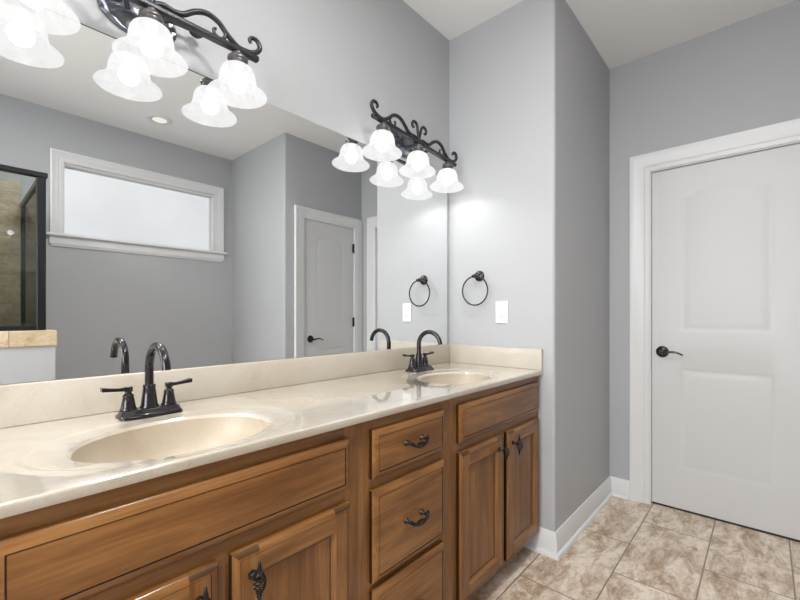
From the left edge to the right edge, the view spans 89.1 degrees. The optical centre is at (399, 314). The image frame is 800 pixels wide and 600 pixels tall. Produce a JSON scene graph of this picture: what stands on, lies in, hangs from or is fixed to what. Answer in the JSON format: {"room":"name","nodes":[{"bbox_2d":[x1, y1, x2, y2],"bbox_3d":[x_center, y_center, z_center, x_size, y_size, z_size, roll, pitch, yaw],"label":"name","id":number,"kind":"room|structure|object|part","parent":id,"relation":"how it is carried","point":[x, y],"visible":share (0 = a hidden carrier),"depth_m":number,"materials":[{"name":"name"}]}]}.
{"room":"bathroom","nodes":[
{"label":"bathroom","id":0,"kind":"room"},
{"bbox_2d":[3,0,448,384],"bbox_3d":[-0.970,-0.219,1.039,0.100,2.749,3.649,0,0,42],"label":"wall","id":1,"kind":"structure","parent":0,"point":[323,63],"depth_m":1.74,"materials":[{"name":"grey paint"}]},
{"bbox_2d":[0,0,266,108],"bbox_3d":[-0.691,-0.826,1.125,0.198,0.241,0.671,0,0,42],"label":"vanity light","id":2,"kind":"object","parent":1,"relation":"attached to","point":[147,47],"visible":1,"depth_m":1.15,"materials":[{"name":"white glass"}]},
{"bbox_3d":[-0.848,-0.750,0.936,0.179,0.091,0.179,0,0,42],"label":"lamp shade","id":3,"kind":"part","parent":2,"relation":"part of","materials":[{"name":"white glass"}]},
{"bbox_3d":[-0.751,-0.865,1.106,0.026,0.043,0.100,0,0,-16],"label":"arm","id":4,"kind":"part","parent":2,"relation":"part of","materials":[{"name":"grey metal"}]},
{"bbox_3d":[-0.684,-0.750,1.119,0.179,0.091,0.179,0,0,42],"label":"lamp shade","id":5,"kind":"part","parent":2,"relation":"part of","materials":[{"name":"white glass"}]},
{"bbox_3d":[-0.669,-0.889,1.253,0.041,0.026,0.122,0,0,42],"label":"mounting knob","id":6,"kind":"part","parent":2,"relation":"part of","materials":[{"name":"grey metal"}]},
{"bbox_3d":[-0.519,-0.750,1.302,0.179,0.091,0.179,0,0,42],"label":"lamp shade","id":7,"kind":"part","parent":2,"relation":"part of","materials":[{"name":"white glass"}]},
{"bbox_2d":[0,14,446,384],"bbox_3d":[-0.379,-0.306,1.616,0.005,0.946,1.938,0,0,42],"label":"wall mirror","id":8,"kind":"object","parent":1,"relation":"attached to","point":[138,210],"visible":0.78,"depth_m":1.27,"materials":[{"name":"silver mirror"}]},
{"bbox_2d":[0,344,449,428],"bbox_3d":[-0.371,0.219,1.615,0.019,0.102,1.950,0,0,42],"label":"backsplash","id":9,"kind":"structure","parent":1,"relation":"attached to","point":[52,400],"depth_m":1.29,"materials":[{"name":"beige stone"}]},
{"bbox_2d":[362,99,463,192],"bbox_3d":[0.080,-0.805,1.983,0.198,0.267,0.677,0,0,42],"label":"vanity light","id":10,"kind":"object","parent":1,"relation":"attached to","point":[384,145],"visible":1,"depth_m":1.96,"materials":[{"name":"white glass"}]},
{"bbox_3d":[-0.078,-0.758,1.793,0.179,0.091,0.179,0,-4,42],"label":"lamp shade","id":11,"kind":"part","parent":10,"relation":"part of","materials":[{"name":"white glass"}]},
{"bbox_3d":[0.086,-0.741,1.976,0.179,0.091,0.179,0,-4,42],"label":"lamp shade","id":12,"kind":"part","parent":10,"relation":"part of","materials":[{"name":"white glass"}]},
{"bbox_3d":[0.250,-0.723,2.158,0.179,0.091,0.179,0,-4,42],"label":"lamp shade","id":13,"kind":"part","parent":10,"relation":"part of","materials":[{"name":"white glass"}]},
{"bbox_2d":[449,0,609,531],"bbox_3d":[0.820,-0.219,2.571,0.713,2.749,1.023,0,0,42],"label":"wall","id":14,"kind":"structure","parent":0,"point":[529,88],"depth_m":2.14,"materials":[{"name":"grey paint"}]},
{"bbox_2d":[462,271,487,305],"bbox_3d":[0.416,-0.146,2.208,0.164,0.193,0.056,0,0,42],"label":"towel ring","id":15,"kind":"object","parent":14,"relation":"attached to","point":[479,275],"visible":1,"depth_m":2.21,"materials":[{"name":"black metal"}]},
{"bbox_2d":[496,301,507,322],"bbox_3d":[0.534,-0.015,2.134,0.071,0.117,0.009,0,0,42],"label":"wall outlet","id":16,"kind":"object","parent":14,"relation":"attached to","point":[501,306],"visible":1,"depth_m":2.13,"materials":[{"name":"white plastic"}]},
{"bbox_2d":[499,306,503,318],"bbox_3d":[0.532,-0.015,2.133,0.033,0.067,0.003,0,0,42],"label":"receptacle","id":17,"kind":"object","parent":16,"relation":"attached to","point":[501,308],"depth_m":2.13,"materials":[{"name":"white plastic"}]},
{"bbox_2d":[524,476,629,560],"bbox_3d":[1.033,1.099,2.292,0.975,0.113,0.176,0,0,-43],"label":"baseboard","id":18,"kind":"structure","parent":14,"relation":"attached to","point":[554,545],"depth_m":2.14,"materials":[{"name":"white paint"}]},
{"bbox_2d":[403,0,795,69],"bbox_3d":[0.466,-1.623,0.436,3.042,0.060,4.672,0,0,42],"label":"ceiling","id":19,"kind":"structure","parent":0,"point":[622,32],"depth_m":2.17,"materials":[{"name":"white paint"}]},
{"bbox_2d":[468,496,799,599],"bbox_3d":[0.466,1.186,0.436,3.042,0.060,4.672,0,0,42],"label":"floor","id":20,"kind":"structure","parent":0,"point":[631,550],"depth_m":1.88,"materials":[{"name":"tile"}]},
{"bbox_2d":[0,424,356,599],"bbox_3d":[-0.541,0.724,0.985,0.586,0.864,0.760,0,0,42],"label":"vanity cabinet","id":21,"kind":"object","parent":20,"relation":"on","point":[278,522],"visible":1,"depth_m":0.81,"materials":[{"name":"brown wood"}]},
{"bbox_3d":[-0.478,0.774,0.698,0.020,0.554,0.328,0,0,42],"label":"door","id":22,"kind":"part","parent":21,"relation":"part of","materials":[{"name":"brown wood"}]},
{"bbox_3d":[-0.371,0.556,0.769,0.044,0.092,0.028,0,0,42],"label":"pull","id":23,"kind":"part","parent":21,"relation":"part of","materials":[{"name":"black metal"}]},
{"bbox_3d":[-0.298,0.556,0.850,0.044,0.092,0.028,0,0,42],"label":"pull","id":24,"kind":"part","parent":21,"relation":"part of","materials":[{"name":"black metal"}]},
{"bbox_3d":[-0.241,0.774,0.961,0.020,0.554,0.324,0,0,42],"label":"door","id":25,"kind":"part","parent":21,"relation":"part of","materials":[{"name":"brown wood"}]},
{"bbox_2d":[357,400,447,599],"bbox_3d":[-0.144,0.724,1.429,0.583,0.864,0.430,0,0,42],"label":"vanity cabinet","id":26,"kind":"object","parent":20,"relation":"on","point":[402,457],"visible":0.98,"depth_m":1.23,"materials":[{"name":"brown wood"}]},
{"bbox_3d":[0.036,0.914,1.270,0.020,0.274,0.342,0,0,42],"label":"drawer","id":27,"kind":"part","parent":26,"relation":"part of","materials":[{"name":"brown wood"}]},
{"bbox_3d":[0.036,0.627,1.270,0.020,0.262,0.342,0,0,42],"label":"drawer","id":28,"kind":"part","parent":26,"relation":"part of","materials":[{"name":"brown wood"}]},
{"bbox_3d":[0.036,0.394,1.270,0.020,0.139,0.342,0,0,42],"label":"drawer","id":29,"kind":"part","parent":26,"relation":"part of","materials":[{"name":"brown wood"}]},
{"bbox_3d":[0.058,0.630,1.249,0.041,0.029,0.101,0,0,42],"label":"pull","id":30,"kind":"part","parent":26,"relation":"part of","materials":[{"name":"black metal"}]},
{"bbox_3d":[0.058,0.393,1.249,0.041,0.029,0.101,0,0,42],"label":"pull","id":31,"kind":"part","parent":26,"relation":"part of","materials":[{"name":"black metal"}]},
{"bbox_2d":[448,376,538,599],"bbox_3d":[0.257,0.724,1.873,0.586,0.864,0.765,0,0,42],"label":"vanity cabinet","id":32,"kind":"object","parent":20,"relation":"on","point":[493,433],"visible":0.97,"depth_m":1.63,"materials":[{"name":"brown wood"}]},
{"bbox_2d":[0,344,543,518],"bbox_3d":[-0.164,0.287,1.442,0.558,0.238,1.970,0,0,42],"label":"countertop","id":33,"kind":"structure","parent":32,"relation":"on","point":[63,440],"depth_m":1.10,"materials":[{"name":"beige stone"}]},
{"bbox_2d":[100,342,191,420],"bbox_3d":[-0.641,0.170,1.070,0.169,0.198,0.216,0,0,42],"label":"faucet","id":34,"kind":"object","parent":33,"relation":"on","point":[149,406],"visible":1,"depth_m":1.09,"materials":[{"name":"black metal"}]},
{"bbox_3d":[-0.732,0.193,1.052,0.020,0.018,0.068,0,0,42],"label":"lever","id":35,"kind":"part","parent":34,"relation":"part of","materials":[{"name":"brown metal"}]},
{"bbox_3d":[-0.715,0.225,1.071,0.039,0.050,0.039,0,0,42],"label":"handle","id":36,"kind":"part","parent":34,"relation":"part of","materials":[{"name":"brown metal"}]},
{"bbox_3d":[-0.677,0.259,1.102,0.072,0.020,0.148,0,0,42],"label":"plate","id":37,"kind":"part","parent":34,"relation":"part of","materials":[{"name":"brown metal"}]},
{"bbox_3d":[-0.635,0.130,1.064,0.150,0.119,0.022,0,0,42],"label":"spout","id":38,"kind":"part","parent":34,"relation":"part of","materials":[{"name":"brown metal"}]},
{"bbox_3d":[-0.650,0.225,1.143,0.039,0.050,0.039,0,0,42],"label":"handle","id":39,"kind":"part","parent":34,"relation":"part of","materials":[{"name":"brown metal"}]},
{"bbox_3d":[-0.633,0.193,1.162,0.020,0.018,0.068,0,0,42],"label":"lever","id":40,"kind":"part","parent":34,"relation":"part of","materials":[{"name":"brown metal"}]},
{"bbox_2d":[71,417,267,462],"bbox_3d":[-0.504,0.343,0.940,0.304,0.125,0.400,0,0,42],"label":"basin","id":41,"kind":"object","parent":33,"relation":"in","point":[163,439],"depth_m":1.03,"materials":[{"name":"beige ceramic"}]},
{"bbox_2d":[403,330,441,371],"bbox_3d":[0.133,0.170,1.948,0.169,0.198,0.216,0,0,42],"label":"faucet","id":42,"kind":"object","parent":33,"relation":"on","point":[417,364],"visible":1,"depth_m":1.96,"materials":[{"name":"black metal"}]},
{"bbox_3d":[0.043,0.193,1.930,0.020,0.018,0.068,0,0,42],"label":"lever","id":43,"kind":"part","parent":42,"relation":"part of","materials":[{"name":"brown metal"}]},
{"bbox_3d":[0.059,0.225,1.949,0.039,0.050,0.039,0,0,42],"label":"handle","id":44,"kind":"part","parent":42,"relation":"part of","materials":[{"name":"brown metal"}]},
{"bbox_3d":[0.097,0.259,1.980,0.072,0.020,0.148,0,0,42],"label":"plate","id":45,"kind":"part","parent":42,"relation":"part of","materials":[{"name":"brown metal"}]},
{"bbox_3d":[0.125,0.225,2.022,0.039,0.050,0.039,0,0,42],"label":"handle","id":46,"kind":"part","parent":42,"relation":"part of","materials":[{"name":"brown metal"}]},
{"bbox_3d":[0.141,0.193,2.040,0.020,0.018,0.068,0,0,42],"label":"lever","id":47,"kind":"part","parent":42,"relation":"part of","materials":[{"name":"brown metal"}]},
{"bbox_3d":[0.140,0.130,1.942,0.150,0.119,0.022,0,0,42],"label":"spout","id":48,"kind":"part","parent":42,"relation":"part of","materials":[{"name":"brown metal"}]},
{"bbox_2d":[418,373,489,383],"bbox_3d":[0.240,0.343,1.784,0.284,0.125,0.364,0,0,42],"label":"basin","id":49,"kind":"object","parent":33,"relation":"in","point":[433,378],"depth_m":1.92,"materials":[{"name":"beige ceramic"}]},
{"bbox_3d":[0.320,0.775,1.585,0.020,0.552,0.326,0,0,42],"label":"door","id":50,"kind":"part","parent":32,"relation":"part of","materials":[{"name":"brown wood"}]},
{"bbox_3d":[0.425,0.556,1.654,0.044,0.092,0.028,0,0,42],"label":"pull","id":51,"kind":"part","parent":32,"relation":"part of","materials":[{"name":"black metal"}]},
{"bbox_3d":[0.505,0.556,1.743,0.044,0.092,0.028,0,0,42],"label":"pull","id":52,"kind":"part","parent":32,"relation":"part of","materials":[{"name":"black metal"}]},
{"bbox_3d":[0.560,0.775,1.853,0.020,0.552,0.326,0,0,42],"label":"door","id":53,"kind":"part","parent":32,"relation":"part of","materials":[{"name":"brown wood"}]},
{"bbox_2d":[610,0,799,479],"bbox_3d":[2.222,-0.219,1.931,2.229,2.749,0.100,0,0,42],"label":"wall","id":54,"kind":"structure","parent":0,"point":[743,75],"depth_m":2.39,"materials":[{"name":"grey paint"}]},
{"bbox_2d":[630,118,799,541],"bbox_3d":[1.815,0.085,2.271,0.929,2.142,0.140,0,0,42],"label":"door","id":55,"kind":"structure","parent":54,"relation":"attached to","point":[715,222],"depth_m":2.28,"materials":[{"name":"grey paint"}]},
{"bbox_3d":[1.570,0.222,2.440,0.068,0.068,0.056,0,0,42],"label":"handle","id":56,"kind":"part","parent":55,"relation":"part of","materials":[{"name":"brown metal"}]},
{"bbox_3d":[1.593,0.225,2.386,0.020,0.027,0.112,0,0,-44],"label":"lever","id":57,"kind":"part","parent":55,"relation":"part of","materials":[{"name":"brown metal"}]}
]}

